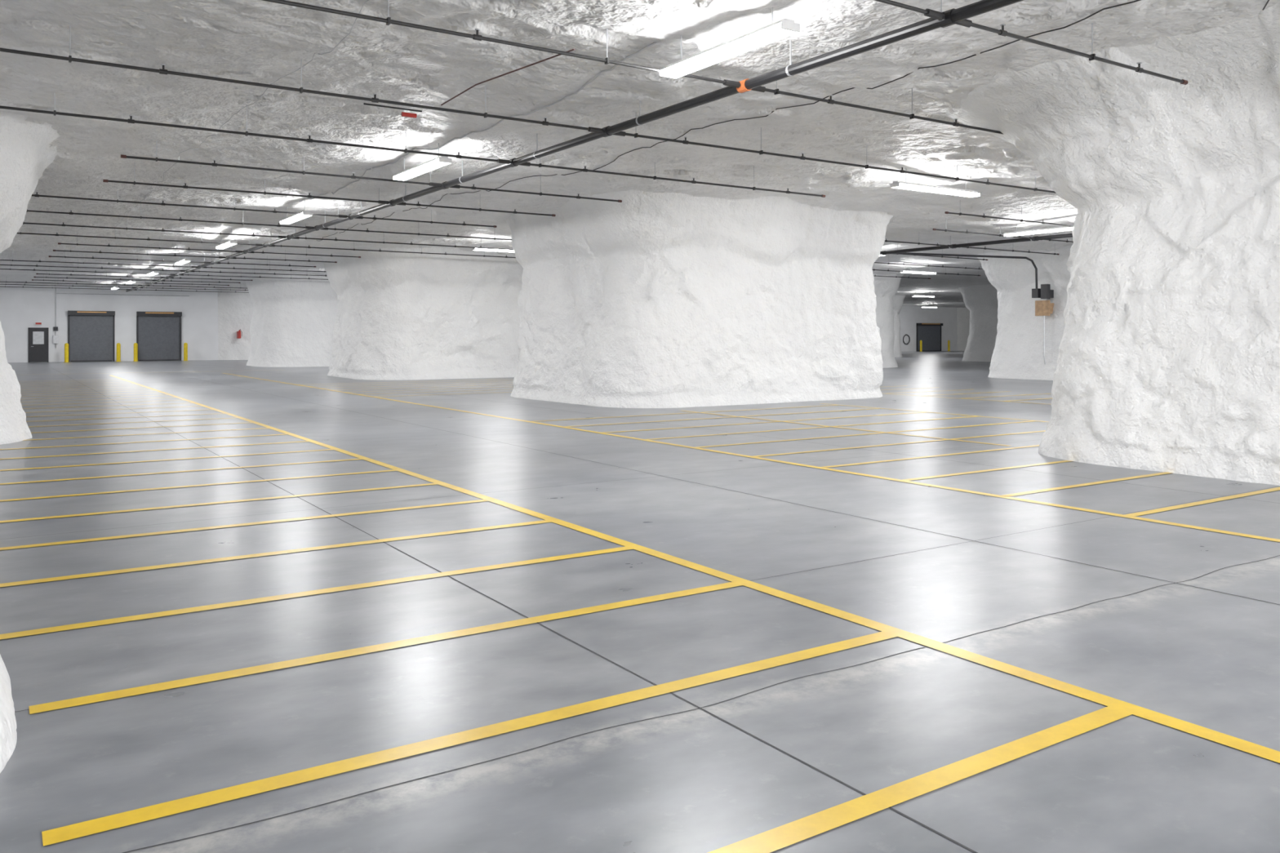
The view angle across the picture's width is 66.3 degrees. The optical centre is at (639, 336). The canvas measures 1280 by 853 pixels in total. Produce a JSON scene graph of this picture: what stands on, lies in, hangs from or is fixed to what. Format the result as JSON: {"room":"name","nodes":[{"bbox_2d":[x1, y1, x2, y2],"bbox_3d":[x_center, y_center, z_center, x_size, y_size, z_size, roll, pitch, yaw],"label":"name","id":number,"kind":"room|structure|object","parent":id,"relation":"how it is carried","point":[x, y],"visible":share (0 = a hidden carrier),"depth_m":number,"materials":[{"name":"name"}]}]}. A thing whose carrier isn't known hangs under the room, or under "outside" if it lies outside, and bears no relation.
{"room":"underground warehouse","nodes":[
{"label":"underground warehouse","id":0,"kind":"room"},
{"bbox_2d":[217,288,253,359],"bbox_3d":[-1.188,-0.900,86.134,66.900,5.200,1.076,0,0,-33],"label":"wall","id":1,"kind":"structure","parent":0,"point":[235,309],"depth_m":68.36,"materials":[{"name":"white paint"}]},
{"bbox_2d":[236,328,242,338],"bbox_3d":[-27.921,-0.177,68.342,0.270,0.654,0.600,0,0,-34],"label":"fire extinguisher","id":2,"kind":"object","parent":1,"relation":"attached to","point":[238,333],"visible":1,"depth_m":68.13,"materials":[{"name":"red paint"}]},
{"bbox_2d":[0,283,957,362],"bbox_3d":[-3.266,-0.900,85.560,121.000,5.500,0.300,0,0,-33],"label":"wall","id":3,"kind":"structure","parent":0,"point":[21,307],"depth_m":64.96,"materials":[{"name":"white paint"}]},
{"bbox_2d":[28,327,48,362],"bbox_3d":[-38.172,0.550,62.202,1.100,2.200,0.120,0,0,-34],"label":"door","id":4,"kind":"structure","parent":3,"relation":"in","point":[37,336],"depth_m":62.20,"materials":[{"name":"grey metal"}]},
{"bbox_2d":[34,321,42,324],"bbox_3d":[-38.179,-0.810,62.212,0.400,0.200,0.095,0,0,-34],"label":"exit sign","id":5,"kind":"object","parent":3,"relation":"attached to","point":[35,322],"visible":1,"depth_m":62.18,"materials":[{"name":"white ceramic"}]},
{"bbox_2d":[67,310,115,361],"bbox_3d":[-35.644,0.000,63.726,2.660,3.300,0.370,0,0,-34],"label":"door","id":6,"kind":"structure","parent":3,"relation":"in","point":[91,334],"depth_m":63.80,"materials":[{"name":"grey metal"}]},
{"bbox_2d":[53,288,189,347],"bbox_3d":[-34.170,-1.200,64.851,8.000,3.900,0.120,0,0,-34],"label":"conduit","id":7,"kind":"object","parent":3,"relation":"attached to","point":[55,338],"visible":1,"depth_m":62.75,"materials":[{"name":"metal"}]},
{"bbox_2d":[136,311,182,360],"bbox_3d":[-32.321,0.000,65.925,2.730,3.300,0.370,0,0,-34],"label":"door","id":8,"kind":"structure","parent":3,"relation":"in","point":[158,334],"depth_m":66.00,"materials":[{"name":"grey metal"}]},
{"bbox_2d":[902,333,910,344],"bbox_3d":[28.963,0.322,106.620,1.086,1.143,0.150,0,0,-33],"label":"coiled hose","id":9,"kind":"object","parent":3,"relation":"attached to","point":[905,334],"visible":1,"depth_m":106.53,"materials":[{"name":"rubber"}]},
{"bbox_2d":[916,323,942,351],"bbox_3d":[32.110,0.100,108.571,4.000,3.100,0.370,0,0,-33],"label":"door","id":10,"kind":"structure","parent":3,"relation":"in","point":[930,334],"depth_m":108.68,"materials":[{"name":"grey metal"}]},
{"bbox_2d":[0,351,1279,852],"bbox_3d":[20.274,1.750,49.995,121.000,0.200,85.000,0,0,-33],"label":"floor","id":11,"kind":"structure","parent":0,"point":[693,781],"depth_m":5.68,"materials":[{"name":"concrete"}]},
{"bbox_2d":[0,654,16,770],"bbox_3d":[-5.877,-0.900,2.295,8.770,5.200,4.574,0,0,-34],"label":"rock pillar","id":12,"kind":"structure","parent":11,"relation":"on","point":[7,719],"depth_m":3.97,"materials":[{"name":"white stone"}]},
{"bbox_2d":[0,111,60,444],"bbox_3d":[-14.302,-0.900,14.527,10.261,5.200,7.021,0,0,-34],"label":"rock pillar","id":13,"kind":"structure","parent":11,"relation":"on","point":[24,157],"depth_m":15.43,"materials":[{"name":"white stone"}]},
{"bbox_2d":[63,342,69,362],"bbox_3d":[-36.459,1.040,62.331,0.332,1.220,0.340,0,0,-34],"label":"bollard","id":14,"kind":"object","parent":11,"relation":"on","point":[66,344],"visible":1,"depth_m":62.23,"materials":[{"name":"yellow metal"}]},
{"bbox_2d":[116,342,120,361],"bbox_3d":[-34.016,1.040,63.948,0.332,1.220,0.340,0,0,-34],"label":"bollard","id":15,"kind":"object","parent":11,"relation":"on","point":[118,344],"visible":0.98,"depth_m":63.84,"materials":[{"name":"yellow metal"}]},
{"bbox_2d":[133,342,138,361],"bbox_3d":[-33.182,1.040,64.500,0.332,1.220,0.340,0,0,-34],"label":"bollard","id":16,"kind":"object","parent":11,"relation":"on","point":[135,344],"visible":1,"depth_m":64.39,"materials":[{"name":"yellow metal"}]},
{"bbox_2d":[183,342,188,360],"bbox_3d":[-30.664,1.040,66.167,0.332,1.220,0.340,0,0,-34],"label":"bollard","id":17,"kind":"object","parent":11,"relation":"on","point":[185,344],"visible":1,"depth_m":66.06,"materials":[{"name":"yellow metal"}]},
{"bbox_2d":[242,272,337,367],"bbox_3d":[-18.032,-0.900,56.671,9.818,5.200,7.710,0,0,-34],"label":"rock pillar","id":18,"kind":"structure","parent":11,"relation":"on","point":[294,320],"depth_m":53.11,"materials":[{"name":"white stone"}]},
{"bbox_2d":[320,246,522,380],"bbox_3d":[-8.342,-0.900,41.664,10.074,5.200,8.884,0,0,-34],"label":"rock pillar","id":19,"kind":"structure","parent":11,"relation":"on","point":[401,316],"depth_m":38.14,"materials":[{"name":"white stone"}]},
{"bbox_2d":[0,369,1279,852],"bbox_3d":[2.971,1.645,28.079,36.050,0.001,55.550,0,0,-34],"label":"parking lines","id":20,"kind":"object","parent":11,"relation":"on","point":[788,834],"visible":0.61,"depth_m":4.98,"materials":[{"name":"yellow paint"}]},
{"bbox_2d":[1,366,1279,852],"bbox_3d":[-4.479,1.648,29.414,37.000,0.001,66.000,0,0,-34],"label":"joint","id":21,"kind":"object","parent":11,"relation":"on","point":[820,771],"visible":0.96,"depth_m":5.08,"materials":[{"name":"grey concrete"}]},
{"bbox_2d":[505,187,893,408],"bbox_3d":[1.609,-0.900,27.315,10.592,5.200,8.555,0,0,-34],"label":"rock pillar","id":22,"kind":"structure","parent":11,"relation":"on","point":[646,300],"depth_m":24.03,"materials":[{"name":"white stone"}]},
{"bbox_2d":[871,273,903,368],"bbox_3d":[8.999,-0.900,53.420,9.739,5.200,9.084,0,0,-34],"label":"rock pillar","id":23,"kind":"structure","parent":11,"relation":"on","point":[886,287],"depth_m":51.65,"materials":[{"name":"white stone"}]},
{"bbox_2d":[893,294,906,356],"bbox_3d":[16.513,-0.900,79.807,9.549,5.200,9.110,0,0,-34],"label":"rock pillar","id":24,"kind":"structure","parent":11,"relation":"on","point":[898,300],"depth_m":78.07,"materials":[{"name":"white stone"}]},
{"bbox_2d":[919,340,922,351],"bbox_3d":[30.585,1.040,106.707,0.331,1.220,0.340,0,0,-33],"label":"bollard","id":25,"kind":"object","parent":11,"relation":"on","point":[921,341],"visible":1,"depth_m":106.63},
{"bbox_2d":[947,340,950,351],"bbox_3d":[34.421,1.040,109.246,0.331,1.220,0.340,0,0,-33],"label":"bollard","id":26,"kind":"object","parent":11,"relation":"on","point":[948,341],"visible":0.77,"depth_m":109.16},
{"bbox_2d":[958,284,999,361],"bbox_3d":[26.609,-0.900,65.142,9.948,5.200,9.282,0,0,-34],"label":"rock pillar","id":27,"kind":"structure","parent":11,"relation":"on","point":[981,300],"depth_m":64.34,"materials":[{"name":"white stone"}]},
{"bbox_2d":[977,245,1071,380],"bbox_3d":[18.905,-0.900,38.872,9.890,5.200,9.120,0,0,-34],"label":"rock pillar","id":28,"kind":"structure","parent":11,"relation":"on","point":[1018,353],"depth_m":37.84,"materials":[{"name":"white stone"}]},
{"bbox_2d":[894,252,1055,364],"bbox_3d":[12.233,-0.968,35.746,7.535,4.043,0.648,0,0,-22],"label":"conduit","id":29,"kind":"object","parent":28,"relation":"attached to","point":[1042,308],"visible":1,"depth_m":36.76,"materials":[{"name":"brown metal"}]},
{"bbox_2d":[946,4,1279,485],"bbox_3d":[11.328,-0.925,12.210,12.121,5.250,13.456,0,0,-34],"label":"rock pillar","id":30,"kind":"structure","parent":11,"relation":"on","point":[1167,360],"depth_m":12.00,"materials":[{"name":"white stone"}]},
{"bbox_2d":[0,0,1279,307],"bbox_3d":[20.274,-3.310,49.995,121.000,0.373,85.000,0,0,-33],"label":"ceiling","id":31,"kind":"structure","parent":0,"point":[255,41],"depth_m":14.60,"materials":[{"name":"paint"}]},
{"bbox_2d":[0,281,242,288],"bbox_3d":[-30.395,-3.162,55.887,25.060,0.485,0.060,0,0,-34],"label":"pipe","id":32,"kind":"object","parent":31,"relation":"hanging from","point":[0,282],"visible":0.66,"depth_m":56.04,"materials":[{"name":"metal"}]},
{"bbox_2d":[0,279,247,290],"bbox_3d":[-32.062,-3.148,58.406,25.060,0.456,0.060,0,0,-34],"label":"pipe","id":33,"kind":"object","parent":31,"relation":"hanging from","point":[55,279],"visible":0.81,"depth_m":58.54,"materials":[{"name":"metal"}]},
{"bbox_2d":[1,280,248,293],"bbox_3d":[-33.729,-3.181,60.924,25.060,0.522,0.060,0,0,-34],"label":"pipe","id":34,"kind":"object","parent":31,"relation":"hanging from","point":[5,281],"visible":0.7,"depth_m":61.22,"materials":[{"name":"metal"}]},
{"bbox_2d":[31,274,229,285],"bbox_3d":[-27.790,-3.169,53.990,9.710,0.497,0.060,0,0,-34],"label":"pipe","id":35,"kind":"object","parent":31,"relation":"hanging from","point":[43,274],"visible":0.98,"depth_m":53.41,"materials":[{"name":"metal"}]},
{"bbox_2d":[126,274,135,284],"bbox_3d":[-27.532,-3.115,53.010,0.220,0.447,2.240,0,0,-34],"label":"fluorescent light fixture","id":36,"kind":"object","parent":31,"relation":"hanging from","point":[131,281],"visible":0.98,"depth_m":52.31,"materials":[{"name":"white plastic"}]},
{"bbox_2d":[33,272,240,283],"bbox_3d":[-26.124,-3.127,51.472,9.710,0.414,0.060,0,0,-34],"label":"pipe","id":37,"kind":"object","parent":31,"relation":"hanging from","point":[100,273],"visible":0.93,"depth_m":50.99,"materials":[{"name":"metal"}]},
{"bbox_2d":[35,270,252,280],"bbox_3d":[-24.457,-3.146,48.953,9.710,0.453,0.060,0,0,-34],"label":"pipe","id":38,"kind":"object","parent":31,"relation":"hanging from","point":[106,270],"visible":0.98,"depth_m":48.49,"materials":[{"name":"metal"}]},
{"bbox_2d":[146,271,158,275],"bbox_3d":[-22.785,-3.125,45.839,0.220,0.466,2.240,0,0,-34],"label":"fluorescent light fixture","id":39,"kind":"object","parent":31,"relation":"hanging from","point":[153,273],"visible":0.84,"depth_m":45.47,"materials":[{"name":"white plastic"}]},
{"bbox_2d":[0,250,327,272],"bbox_3d":[-20.394,-3.176,40.777,25.060,0.513,0.060,0,0,-34],"label":"pipe","id":40,"kind":"object","parent":31,"relation":"hanging from","point":[12,260],"visible":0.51,"depth_m":40.75,"materials":[{"name":"metal"}]},
{"bbox_2d":[0,259,327,276],"bbox_3d":[-22.061,-3.153,43.296,25.060,0.467,0.060,0,0,-34],"label":"pipe","id":41,"kind":"object","parent":31,"relation":"hanging from","point":[37,265],"visible":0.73,"depth_m":43.48,"materials":[{"name":"metal"}]},
{"bbox_2d":[0,261,328,279],"bbox_3d":[-23.728,-3.156,45.814,25.060,0.472,0.060,0,0,-34],"label":"pipe","id":42,"kind":"object","parent":31,"relation":"hanging from","point":[10,268],"visible":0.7,"depth_m":46.06,"materials":[{"name":"metal"}]},
{"bbox_2d":[48,253,315,267],"bbox_3d":[-17.789,-3.154,38.880,9.710,0.468,0.060,0,0,-34],"label":"pipe","id":43,"kind":"object","parent":31,"relation":"hanging from","point":[92,257],"visible":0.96,"depth_m":38.42,"materials":[{"name":"metal"}]},
{"bbox_2d":[175,252,190,264],"bbox_3d":[-18.038,-3.144,38.667,0.220,0.503,2.240,0,0,-34],"label":"fluorescent light fixture","id":44,"kind":"object","parent":31,"relation":"hanging from","point":[184,260],"visible":0.86,"depth_m":38.43,"materials":[{"name":"white plastic"}]},
{"bbox_2d":[53,241,337,262],"bbox_3d":[-16.122,-3.175,36.362,9.710,0.511,0.060,0,0,-34],"label":"pipe","id":45,"kind":"object","parent":31,"relation":"hanging from","point":[70,251],"visible":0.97,"depth_m":35.94,"materials":[{"name":"metal"}]},
{"bbox_2d":[57,233,360,257],"bbox_3d":[-14.456,-3.133,33.843,9.710,0.426,0.060,0,0,-34],"label":"pipe","id":46,"kind":"object","parent":31,"relation":"hanging from","point":[60,243],"visible":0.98,"depth_m":33.27,"materials":[{"name":"metal"}]},
{"bbox_2d":[216,227,237,248],"bbox_3d":[-13.292,-3.157,31.496,0.220,0.529,2.240,0,0,-34],"label":"fluorescent light fixture","id":47,"kind":"object","parent":31,"relation":"hanging from","point":[231,242],"visible":0.87,"depth_m":30.95,"materials":[{"name":"white plastic"}]},
{"bbox_2d":[115,0,368,226],"bbox_3d":[-8.429,-3.289,18.241,0.361,0.215,27.728,0,0,-33],"label":"cable","id":48,"kind":"object","parent":31,"relation":"hanging from","point":[368,0],"depth_m":13.34,"materials":[{"name":"black rubber"}]},
{"bbox_2d":[34,191,497,227],"bbox_3d":[-9.852,-3.133,22.404,14.360,0.426,0.060,0,0,-34],"label":"pipe","id":49,"kind":"object","parent":31,"relation":"hanging from","point":[37,194],"visible":0.95,"depth_m":22.75,"materials":[{"name":"metal"}]},
{"bbox_2d":[17,231,515,257],"bbox_3d":[-13.727,-3.175,30.704,25.060,0.510,0.060,0,0,-34],"label":"pipe","id":50,"kind":"object","parent":31,"relation":"hanging from","point":[20,233],"visible":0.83,"depth_m":31.46,"materials":[{"name":"metal"}]},
{"bbox_2d":[24,214,513,249],"bbox_3d":[-12.060,-3.160,28.186,25.060,0.479,0.060,0,0,-34],"label":"pipe","id":51,"kind":"object","parent":31,"relation":"hanging from","point":[63,224],"visible":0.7,"depth_m":28.52,"materials":[{"name":"metal"}]},
{"bbox_2d":[28,199,513,240],"bbox_3d":[-10.393,-3.180,25.667,25.060,0.520,0.060,0,0,-34],"label":"pipe","id":52,"kind":"object","parent":31,"relation":"hanging from","point":[71,212],"visible":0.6,"depth_m":25.66,"materials":[{"name":"metal"}]},
{"bbox_2d":[280,205,312,224],"bbox_3d":[-8.545,-3.129,24.324,0.220,0.475,2.240,0,0,-34],"label":"fluorescent light fixture","id":53,"kind":"object","parent":31,"relation":"hanging from","point":[304,214],"visible":0.88,"depth_m":24.11,"materials":[{"name":"white plastic"}]},
{"bbox_2d":[102,162,555,216],"bbox_3d":[-6.121,-3.146,21.252,9.710,0.452,0.060,0,0,-34],"label":"pipe","id":54,"kind":"object","parent":31,"relation":"hanging from","point":[184,186],"visible":0.99,"depth_m":20.57,"materials":[{"name":"metal"}]},
{"bbox_2d":[120,139,622,202],"bbox_3d":[-4.455,-3.154,18.733,9.710,0.468,0.060,0,0,-34],"label":"pipe","id":55,"kind":"object","parent":31,"relation":"hanging from","point":[122,156],"visible":0.95,"depth_m":18.02,"materials":[{"name":"metal"}]},
{"bbox_2d":[0,90,825,197],"bbox_3d":[-5.143,-3.163,14.656,21.660,0.486,0.060,0,0,-34],"label":"pipe","id":56,"kind":"object","parent":31,"relation":"hanging from","point":[55,113],"visible":1,"depth_m":15.03,"materials":[{"name":"metal"}]},
{"bbox_2d":[392,141,451,180],"bbox_3d":[-3.853,-3.103,17.236,0.220,0.421,2.240,0,0,-34],"label":"fluorescent light fixture","id":57,"kind":"object","parent":31,"relation":"hanging from","point":[439,162],"visible":0.92,"depth_m":17.00,"materials":[{"name":"white plastic"}]},
{"bbox_2d":[298,43,656,201],"bbox_3d":[-4.072,-3.243,17.686,0.305,0.216,15.577,0,0,-33],"label":"cable","id":58,"kind":"object","parent":31,"relation":"hanging from","point":[653,44],"depth_m":14.30,"materials":[{"name":"black rubber"}]},
{"bbox_2d":[471,238,513,252],"bbox_3d":[-4.659,-3.123,33.492,2.240,0.463,0.220,0,0,-34],"label":"fluorescent light fixture","id":59,"kind":"object","parent":31,"relation":"hanging from","point":[473,249],"visible":0.33,"depth_m":33.17,"materials":[{"name":"white plastic"}]},
{"bbox_2d":[0,25,1053,192],"bbox_3d":[-0.391,-3.162,14.180,29.060,0.485,0.060,0,0,-34],"label":"pipe","id":60,"kind":"object","parent":31,"relation":"hanging from","point":[70,59],"visible":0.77,"depth_m":12.66,"materials":[{"name":"metal"}]},
{"bbox_2d":[125,0,1022,292],"bbox_3d":[-11.491,-3.147,30.769,0.600,0.531,80.000,0,0,-34],"label":"pipe","id":61,"kind":"object","parent":31,"relation":"hanging from","point":[960,15],"visible":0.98,"depth_m":12.21,"materials":[{"name":"black metal"}]},
{"bbox_2d":[262,0,1006,134],"bbox_3d":[1.314,-3.155,11.603,29.060,0.470,0.060,0,0,-34],"label":"pipe","id":62,"kind":"object","parent":31,"relation":"hanging from","point":[388,20],"visible":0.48,"depth_m":10.26,"materials":[{"name":"metal"}]},
{"bbox_2d":[363,48,575,117],"bbox_3d":[-1.913,-3.025,11.896,3.991,0.110,0.781,0,0,42],"label":"cable","id":63,"kind":"object","parent":62,"relation":"attached to","point":[403,113],"visible":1,"depth_m":12.37,"materials":[{"name":"paint"}]},
{"bbox_2d":[658,5,799,79],"bbox_3d":[0.866,-3.114,10.107,0.220,0.445,2.040,0,0,-34],"label":"fluorescent light fixture","id":64,"kind":"object","parent":31,"relation":"hanging from","point":[785,27],"visible":0.87,"depth_m":9.92,"materials":[{"name":"white plastic"}]},
{"bbox_2d":[871,275,930,279],"bbox_3d":[7.567,-3.167,45.278,17.460,0.495,0.060,0,0,-34],"label":"pipe","id":65,"kind":"object","parent":31,"relation":"hanging from","point":[871,275],"visible":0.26,"depth_m":48.84,"materials":[{"name":"metal"}]},
{"bbox_2d":[899,262,936,274],"bbox_3d":[12.769,-3.149,45.027,2.240,0.514,0.220,0,0,-34],"label":"fluorescent light fixture","id":66,"kind":"object","parent":31,"relation":"hanging from","point":[905,270],"visible":0.93,"depth_m":44.90,"materials":[{"name":"white plastic"}]},
{"bbox_2d":[911,292,934,297],"bbox_3d":[20.763,-3.110,71.904,2.240,0.435,0.220,0,0,-34],"label":"fluorescent light fixture","id":67,"kind":"object","parent":31,"relation":"hanging from","point":[915,292],"visible":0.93,"depth_m":71.77,"materials":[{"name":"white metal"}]},
{"bbox_2d":[870,265,980,275],"bbox_3d":[9.233,-3.168,42.759,17.460,0.496,0.060,0,0,-34],"label":"pipe","id":68,"kind":"object","parent":31,"relation":"hanging from","point":[945,265],"visible":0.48,"depth_m":46.16,"materials":[{"name":"metal"}]},
{"bbox_2d":[871,253,983,269],"bbox_3d":[10.900,-3.148,40.241,17.460,0.456,0.060,0,0,-34],"label":"pipe","id":69,"kind":"object","parent":31,"relation":"hanging from","point":[888,263],"visible":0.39,"depth_m":40.90,"materials":[{"name":"metal"}]},
{"bbox_2d":[890,169,980,197],"bbox_3d":[5.945,-3.083,19.645,2.440,0.383,0.220,0,0,-34],"label":"fluorescent light fixture","id":70,"kind":"object","parent":31,"relation":"hanging from","point":[898,184],"visible":0.93,"depth_m":19.51,"materials":[{"name":"white plastic"}]},
{"bbox_2d":[897,244,987,260],"bbox_3d":[9.077,-3.144,34.933,10.360,0.449,0.060,0,0,-34],"label":"pipe","id":71,"kind":"object","parent":31,"relation":"hanging from","point":[957,257],"visible":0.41,"depth_m":36.56,"materials":[{"name":"metal"}]},
{"bbox_2d":[882,231,1059,254],"bbox_3d":[10.744,-3.141,32.414,10.360,0.442,0.060,0,0,-34],"label":"pipe","id":72,"kind":"object","parent":31,"relation":"hanging from","point":[886,240],"visible":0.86,"depth_m":32.54,"materials":[{"name":"metal"}]},
{"bbox_2d":[878,226,1073,254],"bbox_3d":[6.477,-3.127,37.865,0.600,0.491,64.000,0,0,-34],"label":"pipe","id":73,"kind":"object","parent":31,"relation":"hanging from","point":[1066,235],"visible":0.22,"depth_m":31.21,"materials":[{"name":"black metal"}]},
{"bbox_2d":[933,226,1072,242],"bbox_3d":[12.411,-3.163,29.896,10.360,0.487,0.060,0,0,-34],"label":"pipe","id":74,"kind":"object","parent":31,"relation":"hanging from","point":[945,230],"visible":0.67,"depth_m":28.50,"materials":[{"name":"metal"}]},
{"bbox_2d":[944,199,1075,226],"bbox_3d":[16.067,-3.142,29.174,21.060,0.444,0.060,0,0,-34],"label":"pipe","id":75,"kind":"object","parent":31,"relation":"hanging from","point":[945,212],"visible":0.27,"depth_m":24.61,"materials":[{"name":"metal"}]},
{"bbox_2d":[875,0,1188,84],"bbox_3d":[2.338,-3.134,8.743,9.610,0.427,0.060,0,0,-34],"label":"pipe","id":76,"kind":"object","parent":31,"relation":"hanging from","point":[1002,32],"visible":1,"depth_m":9.95,"materials":[{"name":"metal"}]},
{"bbox_2d":[1003,226,1074,236],"bbox_3d":[11.378,-3.105,27.198,0.220,0.426,2.840,0,0,-34],"label":"fluorescent light fixture","id":77,"kind":"object","parent":31,"relation":"hanging from","point":[1064,228],"visible":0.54,"depth_m":27.42,"materials":[{"name":"white plastic"}]},
{"bbox_2d":[316,0,1122,240],"bbox_3d":[-2.767,-3.263,21.042,0.688,0.202,29.405,0,0,-33],"label":"cable","id":78,"kind":"object","parent":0,"point":[1103,6],"depth_m":13.40,"materials":[{"name":"black rubber"}]},
{"bbox_2d":[956,307,970,351],"bbox_3d":[41.504,-0.900,114.397,12.500,5.200,1.067,0,0,-33],"label":"wall","id":79,"kind":"structure","parent":0,"point":[962,313],"depth_m":111.48,"materials":[{"name":"white paint"}]}
]}

